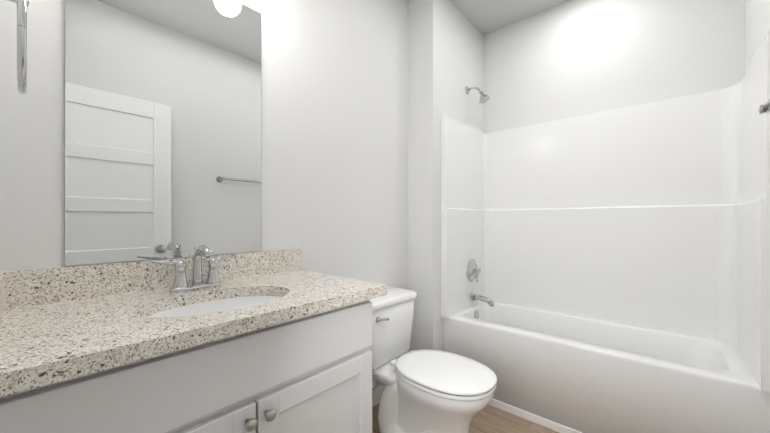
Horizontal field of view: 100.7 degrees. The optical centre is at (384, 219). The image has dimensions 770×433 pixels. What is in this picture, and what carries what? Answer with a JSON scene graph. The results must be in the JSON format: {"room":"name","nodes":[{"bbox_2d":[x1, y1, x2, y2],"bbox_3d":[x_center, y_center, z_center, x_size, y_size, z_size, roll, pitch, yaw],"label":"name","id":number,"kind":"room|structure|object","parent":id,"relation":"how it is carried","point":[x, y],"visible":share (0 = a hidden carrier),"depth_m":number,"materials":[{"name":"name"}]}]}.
{"room":"bathroom","nodes":[
{"label":"bathroom","id":0,"kind":"room"},
{"bbox_2d":[236,0,407,289],"bbox_3d":[-0.267,-0.516,1.785,0.100,1.982,1.160,0,0,41],"label":"wall","id":1,"kind":"structure","parent":0,"point":[334,137],"depth_m":1.72,"materials":[{"name":"white paint"}]},
{"bbox_2d":[0,0,260,271],"bbox_3d":[-0.820,-0.382,1.154,0.106,1.040,0.727,0,0,41],"label":"mirror","id":2,"kind":"object","parent":1,"relation":"attached to","point":[162,129],"depth_m":1.05,"materials":[{"name":"clear glass"}]},
{"bbox_2d":[372,386,383,406],"bbox_3d":[-0.121,1.076,1.859,0.015,0.085,0.868,0,0,41],"label":"baseboard","id":3,"kind":"structure","parent":1,"relation":"attached to","point":[376,394],"depth_m":1.93,"materials":[{"name":"white paint"}]},
{"bbox_2d":[408,0,482,351],"bbox_3d":[0.447,-0.200,2.442,0.300,2.640,0.754,0,0,41],"label":"wall","id":4,"kind":"structure","parent":0,"point":[445,53],"depth_m":2.14,"materials":[{"name":"white paint"}]},
{"bbox_2d":[372,403,558,432],"bbox_3d":[-0.004,1.142,0.766,1.840,0.050,4.060,0,0,41],"label":"floor","id":5,"kind":"structure","parent":0,"point":[489,419],"depth_m":1.75,"materials":[{"name":"brown wood"}]},
{"bbox_2d":[0,245,386,432],"bbox_3d":[-0.515,0.600,0.994,0.569,1.034,0.946,0,0,41],"label":"bathroom vanity","id":6,"kind":"object","parent":5,"relation":"on","point":[277,341],"visible":1,"depth_m":0.83,"materials":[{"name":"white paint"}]},
{"bbox_2d":[370,287,496,432],"bbox_3d":[0.153,0.780,1.586,0.766,0.729,0.490,0,0,41],"label":"toilet","id":7,"kind":"object","parent":5,"relation":"on","point":[430,391],"visible":0.77,"depth_m":1.53,"materials":[{"name":"white ceramic"}]},
{"bbox_2d":[441,32,769,432],"bbox_3d":[1.130,0.054,1.900,1.438,2.130,0.659,0,0,41],"label":"shower","id":8,"kind":"object","parent":5,"relation":"on","point":[606,271],"visible":0.98,"depth_m":1.86,"materials":[{"name":"white plastic"}]},
{"bbox_2d":[488,398,582,432],"bbox_3d":[0.927,1.076,1.669,1.439,0.085,0.014,0,0,41],"label":"baseboard","id":9,"kind":"structure","parent":8,"relation":"attached to","point":[523,414],"depth_m":1.76,"materials":[{"name":"white paint"}]},
{"bbox_2d":[448,0,569,34],"bbox_3d":[-0.004,-1.548,0.770,1.840,0.050,4.060,0,0,41],"label":"ceiling","id":10,"kind":"structure","parent":0,"point":[483,17],"depth_m":2.31,"materials":[{"name":"grey paint"}]},
{"bbox_2d":[483,0,744,132],"bbox_3d":[1.307,-0.201,2.252,1.840,2.640,0.100,0,0,41],"label":"wall","id":11,"kind":"structure","parent":0,"point":[571,58],"depth_m":2.07,"materials":[{"name":"white paint"}]},
{"bbox_2d":[745,0,769,72],"bbox_3d":[0.648,-0.204,0.192,0.100,2.640,3.860,0,0,41],"label":"wall","id":12,"kind":"structure","parent":0,"point":[757,20],"depth_m":1.49,"materials":[{"name":"white paint"}]},
{"bbox_2d":[758,99,769,114],"bbox_3d":[1.109,-0.363,0.853,0.082,0.056,0.516,0,0,41],"label":"towel bar","id":13,"kind":"object","parent":12,"relation":"attached to","point":[763,109],"visible":1,"depth_m":1.03,"materials":[{"name":"silver metal"}]},
{"bbox_3d":[-0.796,-0.204,0.532,0.765,2.640,0.118,0,0,41],"label":"wall","id":14,"kind":"structure","parent":0,"visible":0},
{"bbox_2d":[7,0,29,93],"bbox_3d":[-0.793,-0.383,0.660,0.204,0.224,0.076,0,0,41],"label":"towel ring","id":15,"kind":"object","parent":14,"relation":"attached to","point":[22,5],"visible":1,"depth_m":0.62,"materials":[{"name":"silver metal"}]}
]}

